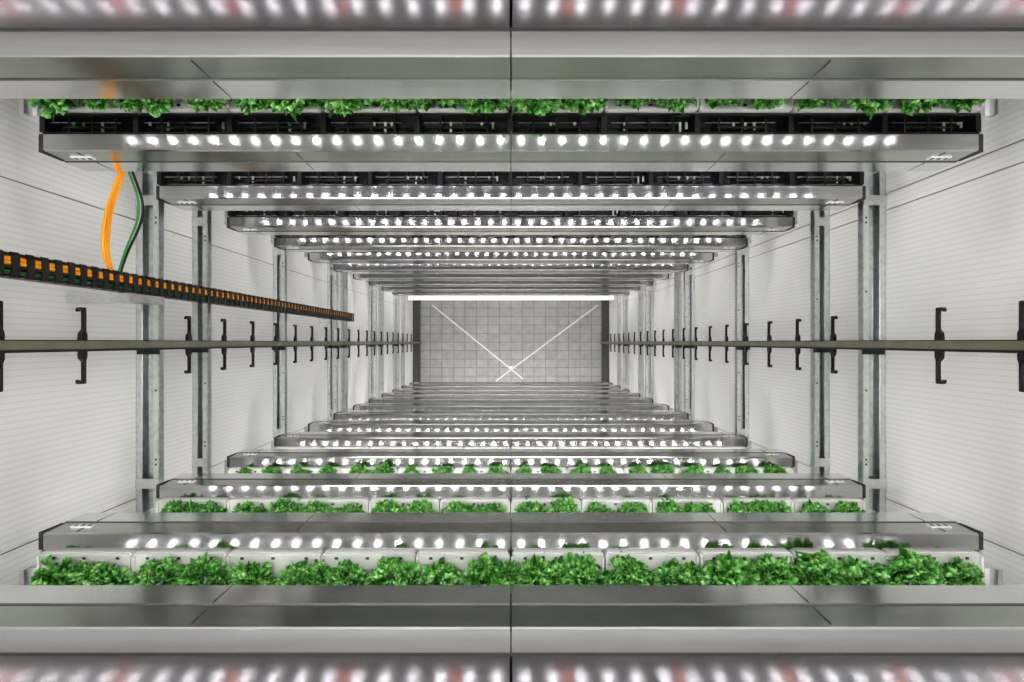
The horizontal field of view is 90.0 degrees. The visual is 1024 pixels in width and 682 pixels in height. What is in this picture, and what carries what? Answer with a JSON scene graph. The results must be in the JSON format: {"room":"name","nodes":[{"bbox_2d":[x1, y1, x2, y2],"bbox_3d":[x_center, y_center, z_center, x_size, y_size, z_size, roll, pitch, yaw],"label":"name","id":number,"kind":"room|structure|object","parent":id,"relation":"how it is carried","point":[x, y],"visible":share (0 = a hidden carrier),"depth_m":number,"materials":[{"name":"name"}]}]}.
{"room":"indoor vertical farm","nodes":[
{"label":"indoor vertical farm","id":0,"kind":"room"},
{"bbox_2d":[0,99,412,584],"bbox_3d":[-2.330,0.000,5.150,0.100,13.700,5.400,0,90,0],"label":"wall","id":1,"kind":"structure","parent":0,"point":[68,448],"depth_m":2.88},
{"bbox_2d":[135,171,163,512],"bbox_3d":[-2.206,0.000,3.123,0.144,0.065,2.840,0,90,0],"label":"post","id":2,"kind":"object","parent":1,"relation":"attached to","point":[150,237],"visible":0.49,"depth_m":3.11,"materials":[{"name":"grey metal"}]},
{"bbox_2d":[0,250,353,321],"bbox_3d":[-2.069,-0.269,3.503,0.418,5.206,0.138,0,90,0],"label":"chain","id":3,"kind":"object","parent":1,"relation":"attached to","point":[131,288],"visible":1,"depth_m":2.59,"materials":[{"name":"black plastic"}]},
{"bbox_2d":[101,171,143,271],"bbox_3d":[-1.900,-0.612,2.513,0.014,0.270,0.593,0,90,0],"label":"cable loop","id":4,"kind":"object","parent":3,"relation":"attached to","point":[107,219],"visible":0.84,"depth_m":2.46,"materials":[{"name":"orange plastic"}]},
{"bbox_2d":[0,401,368,554],"bbox_3d":[-2.279,0.950,5.090,0.003,13.580,0.004,0,90,0],"label":"trim","id":5,"kind":"structure","parent":1,"relation":"attached to","point":[368,401],"depth_m":2.88,"materials":[{"name":"metal"}]},
{"bbox_2d":[192,211,210,472],"bbox_3d":[-2.226,0.000,3.672,0.124,0.065,2.840,0,90,0],"label":"post","id":6,"kind":"object","parent":1,"relation":"attached to","point":[201,220],"visible":0.54,"depth_m":3.66,"materials":[{"name":"grey metal"}]},
{"bbox_2d":[0,176,410,309],"bbox_3d":[-2.279,-0.740,5.090,0.003,13.580,0.004,0,90,0],"label":"trim","id":7,"kind":"structure","parent":1,"relation":"attached to","point":[0,176],"depth_m":2.96,"materials":[{"name":"metal"}]},
{"bbox_2d":[0,301,421,391],"bbox_3d":[-2.180,0.018,5.250,0.196,13.500,0.380,0,90,0],"label":"rail","id":8,"kind":"object","parent":1,"relation":"attached to","point":[82,345],"visible":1,"depth_m":3.20,"materials":[{"name":"metal"}]},
{"bbox_2d":[272,244,286,439],"bbox_3d":[-2.221,0.000,4.912,0.124,0.065,2.840,0,90,0],"label":"post","id":9,"kind":"object","parent":1,"relation":"attached to","point":[279,256],"visible":0.52,"depth_m":4.90,"materials":[{"name":"grey metal"}]},
{"bbox_2d":[327,264,337,419],"bbox_3d":[-2.216,0.000,6.362,0.124,0.065,2.840,0,90,0],"label":"post","id":10,"kind":"object","parent":1,"relation":"attached to","point":[332,276],"visible":0.48,"depth_m":6.35,"materials":[{"name":"grey metal"}]},
{"bbox_2d":[340,274,347,409],"bbox_3d":[-2.256,0.000,6.862,0.124,0.065,2.840,0,90,0],"label":"post","id":11,"kind":"object","parent":1,"relation":"attached to","point":[344,277],"visible":0.55,"depth_m":6.85,"materials":[{"name":"grey metal"}]},
{"bbox_2d":[368,285,376,398],"bbox_3d":[-2.216,0.000,8.213,0.124,0.065,2.840,0,90,0],"label":"post","id":12,"kind":"object","parent":1,"relation":"attached to","point":[372,290],"visible":0.59,"depth_m":8.20,"materials":[{"name":"metal"}]},
{"bbox_2d":[378,288,383,396],"bbox_3d":[-2.256,0.000,8.812,0.124,0.065,2.840,0,90,0],"label":"post","id":13,"kind":"object","parent":1,"relation":"attached to","point":[380,291],"visible":0.59,"depth_m":8.80,"materials":[{"name":"metal"}]},
{"bbox_2d":[393,295,398,388],"bbox_3d":[-2.226,0.000,9.912,0.124,0.065,2.840,0,90,0],"label":"post","id":14,"kind":"object","parent":1,"relation":"attached to","point":[395,298],"visible":0.57,"depth_m":9.90,"materials":[{"name":"metal"}]},
{"bbox_2d":[401,296,404,385],"bbox_3d":[-2.266,0.000,10.613,0.124,0.065,2.840,0,90,0],"label":"post","id":15,"kind":"object","parent":1,"relation":"attached to","point":[402,297],"visible":0.59,"depth_m":10.60,"materials":[{"name":"metal"}]},
{"bbox_2d":[413,300,420,381],"bbox_3d":[-2.200,0.000,11.940,0.160,0.120,5.200,0,90,0],"label":"baseboard","id":16,"kind":"structure","parent":1,"relation":"attached to","point":[416,303],"depth_m":11.88,"materials":[{"name":"grey metal"}]},
{"bbox_2d":[421,300,600,381],"bbox_3d":[0.000,0.000,12.050,4.760,0.100,5.400,0,90,0],"label":"floor","id":17,"kind":"structure","parent":0,"point":[511,330],"depth_m":12.00,"materials":[{"name":"grey tile"}]},
{"bbox_2d":[0,0,1023,300],"bbox_3d":[0.000,-1.525,5.900,4.280,12.200,1.550,0,90,0],"label":"rack","id":18,"kind":"object","parent":17,"relation":"on","point":[450,203],"visible":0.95,"depth_m":2.17,"materials":[{"name":"metal"}]},
{"bbox_2d":[28,91,985,122],"bbox_3d":[-0.002,-1.155,2.078,4.008,0.155,0.498,0,90,0],"label":"plants","id":19,"kind":"object","parent":18,"relation":"on","point":[155,107],"visible":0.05,"depth_m":2.09,"materials":[{"name":"green plant"}]},
{"bbox_2d":[37,99,983,133],"bbox_3d":[-0.003,-1.237,2.236,3.964,0.207,0.710,0,90,0],"label":"tray","id":20,"kind":"object","parent":18,"relation":"on","point":[698,117],"depth_m":2.19,"materials":[{"name":"plastic"}]},
{"bbox_2d":[407,296,614,300],"bbox_3d":[0.000,-0.875,9.097,3.760,0.526,0.250,0,90,0],"label":"lamp","id":21,"kind":"object","parent":18,"relation":"attached to","point":[408,297],"depth_m":9.30,"materials":[{"name":"white plastic"}]},
{"bbox_2d":[0,382,1023,681],"bbox_3d":[0.000,1.551,5.900,4.280,12.200,1.498,0,90,0],"label":"rack","id":22,"kind":"object","parent":17,"relation":"on","point":[158,632],"visible":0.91,"depth_m":2.15,"materials":[{"name":"metal"}]},
{"bbox_2d":[30,546,986,592],"bbox_3d":[-0.013,1.097,2.093,3.974,0.164,0.496,0,90,0],"label":"plants","id":23,"kind":"object","parent":22,"relation":"on","point":[571,570],"visible":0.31,"depth_m":2.09,"materials":[{"name":"green plant"}]},
{"bbox_2d":[311,431,709,431],"bbox_3d":[-0.003,1.194,5.115,3.964,0.207,0.623,0,90,0],"label":"tray","id":24,"kind":"object","parent":22,"relation":"on","point":[311,431],"depth_m":5.06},
{"bbox_2d":[275,446,745,448],"bbox_3d":[-0.003,1.194,4.396,3.964,0.207,0.623,0,90,0],"label":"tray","id":25,"kind":"object","parent":22,"relation":"on","point":[279,447],"depth_m":4.31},
{"bbox_2d":[227,467,793,472],"bbox_3d":[-0.003,1.194,3.675,3.964,0.207,0.623,0,90,0],"label":"tray","id":26,"kind":"object","parent":22,"relation":"on","point":[233,469],"depth_m":3.59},
{"bbox_2d":[156,498,864,512],"bbox_3d":[-0.003,1.194,2.955,3.964,0.207,0.623,0,90,0],"label":"tray","id":27,"kind":"object","parent":22,"relation":"on","point":[720,505],"depth_m":2.87,"materials":[{"name":"green plant"}]},
{"bbox_2d":[37,550,983,584],"bbox_3d":[-0.003,1.194,2.236,3.964,0.207,0.623,0,90,0],"label":"tray","id":28,"kind":"object","parent":22,"relation":"on","point":[278,559],"depth_m":2.15,"materials":[{"name":"green plant"}]},
{"bbox_2d":[159,496,865,512],"bbox_3d":[0.001,1.063,2.825,3.918,0.123,0.432,0,90,0],"label":"plants","id":29,"kind":"object","parent":22,"relation":"on","point":[282,505],"visible":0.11,"depth_m":2.83,"materials":[{"name":"green plant"}]},
{"bbox_2d":[237,461,787,472],"bbox_3d":[-0.002,1.020,3.555,3.873,0.093,0.384,0,90,0],"label":"plants","id":30,"kind":"object","parent":22,"relation":"on","point":[384,467],"visible":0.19,"depth_m":3.56,"materials":[{"name":"green plant"}]},
{"bbox_2d":[432,305,597,380],"bbox_3d":[0.093,0.023,11.984,3.892,0.028,1.796,0,90,0],"label":"brace","id":31,"kind":"object","parent":17,"relation":"on","point":[509,367],"visible":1,"depth_m":11.98,"materials":[{"name":"silver metal"}]},
{"bbox_2d":[609,99,1023,584],"bbox_3d":[2.330,0.000,5.150,0.100,13.700,5.400,0,90,0],"label":"wall","id":32,"kind":"structure","parent":0,"point":[955,448],"depth_m":2.89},
{"bbox_2d":[601,300,608,381],"bbox_3d":[2.200,0.000,11.940,0.160,0.120,5.200,0,90,0],"label":"baseboard","id":33,"kind":"structure","parent":32,"relation":"attached to","point":[604,303],"depth_m":11.88,"materials":[{"name":"grey metal"}]},
{"bbox_2d":[617,296,620,387],"bbox_3d":[2.266,0.000,10.613,0.124,0.065,2.840,0,90,0],"label":"post","id":34,"kind":"object","parent":32,"relation":"attached to","point":[618,297],"visible":0.62,"depth_m":10.60,"materials":[{"name":"metal"}]},
{"bbox_2d":[623,295,628,388],"bbox_3d":[2.226,0.000,9.912,0.124,0.065,2.840,0,90,0],"label":"post","id":35,"kind":"object","parent":32,"relation":"attached to","point":[625,298],"visible":0.54,"depth_m":9.90,"materials":[{"name":"metal"}]},
{"bbox_2d":[638,287,643,396],"bbox_3d":[2.256,0.000,8.812,0.124,0.065,2.840,0,90,0],"label":"post","id":36,"kind":"object","parent":32,"relation":"attached to","point":[641,291],"visible":0.61,"depth_m":8.80,"materials":[{"name":"metal"}]},
{"bbox_2d":[645,285,653,398],"bbox_3d":[2.216,0.000,8.213,0.124,0.065,2.840,0,90,0],"label":"post","id":37,"kind":"object","parent":32,"relation":"attached to","point":[648,290],"visible":0.59,"depth_m":8.20,"materials":[{"name":"metal"}]},
{"bbox_2d":[674,274,681,409],"bbox_3d":[2.256,0.000,6.862,0.124,0.065,2.840,0,90,0],"label":"post","id":38,"kind":"object","parent":32,"relation":"attached to","point":[677,277],"visible":0.62,"depth_m":6.85,"materials":[{"name":"grey metal"}]},
{"bbox_2d":[684,264,694,419],"bbox_3d":[2.216,0.000,6.362,0.124,0.065,2.840,0,90,0],"label":"post","id":39,"kind":"object","parent":32,"relation":"attached to","point":[689,276],"visible":0.56,"depth_m":6.35,"materials":[{"name":"grey metal"}]},
{"bbox_2d":[735,244,749,439],"bbox_3d":[2.221,0.000,4.912,0.124,0.065,2.840,0,90,0],"label":"post","id":40,"kind":"object","parent":32,"relation":"attached to","point":[741,256],"visible":0.63,"depth_m":4.90,"materials":[{"name":"grey metal"}]},
{"bbox_2d":[600,301,1023,391],"bbox_3d":[2.180,0.018,5.250,0.196,13.500,0.380,0,90,0],"label":"rail","id":41,"kind":"object","parent":32,"relation":"attached to","point":[939,345],"visible":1,"depth_m":3.18,"materials":[{"name":"metal"}]},
{"bbox_2d":[609,162,1023,307],"bbox_3d":[2.279,-0.800,5.090,0.003,13.580,0.004,0,90,0],"label":"trim","id":42,"kind":"structure","parent":32,"relation":"attached to","point":[1021,162],"depth_m":2.89,"materials":[{"name":"metal"}]},
{"bbox_2d":[613,139,1023,301],"bbox_3d":[2.279,-0.900,5.090,0.003,13.580,0.004,0,90,0],"label":"trim","id":43,"kind":"structure","parent":32,"relation":"attached to","point":[1022,139],"depth_m":2.89,"materials":[{"name":"metal"}]},
{"bbox_2d":[811,211,829,472],"bbox_3d":[2.226,0.000,3.672,0.124,0.065,2.840,0,90,0],"label":"post","id":44,"kind":"object","parent":32,"relation":"attached to","point":[820,220],"visible":0.62,"depth_m":3.66,"materials":[{"name":"grey metal"}]},
{"bbox_2d":[653,401,1023,555],"bbox_3d":[2.279,0.950,5.090,0.003,13.580,0.004,0,90,0],"label":"trim","id":45,"kind":"structure","parent":32,"relation":"attached to","point":[653,401],"depth_m":2.87,"materials":[{"name":"metal"}]},
{"bbox_2d":[858,171,886,512],"bbox_3d":[2.206,0.000,3.123,0.144,0.065,2.840,0,90,0],"label":"post","id":46,"kind":"object","parent":32,"relation":"attached to","point":[872,210],"visible":0.62,"depth_m":3.11,"materials":[{"name":"grey metal"}]}
]}

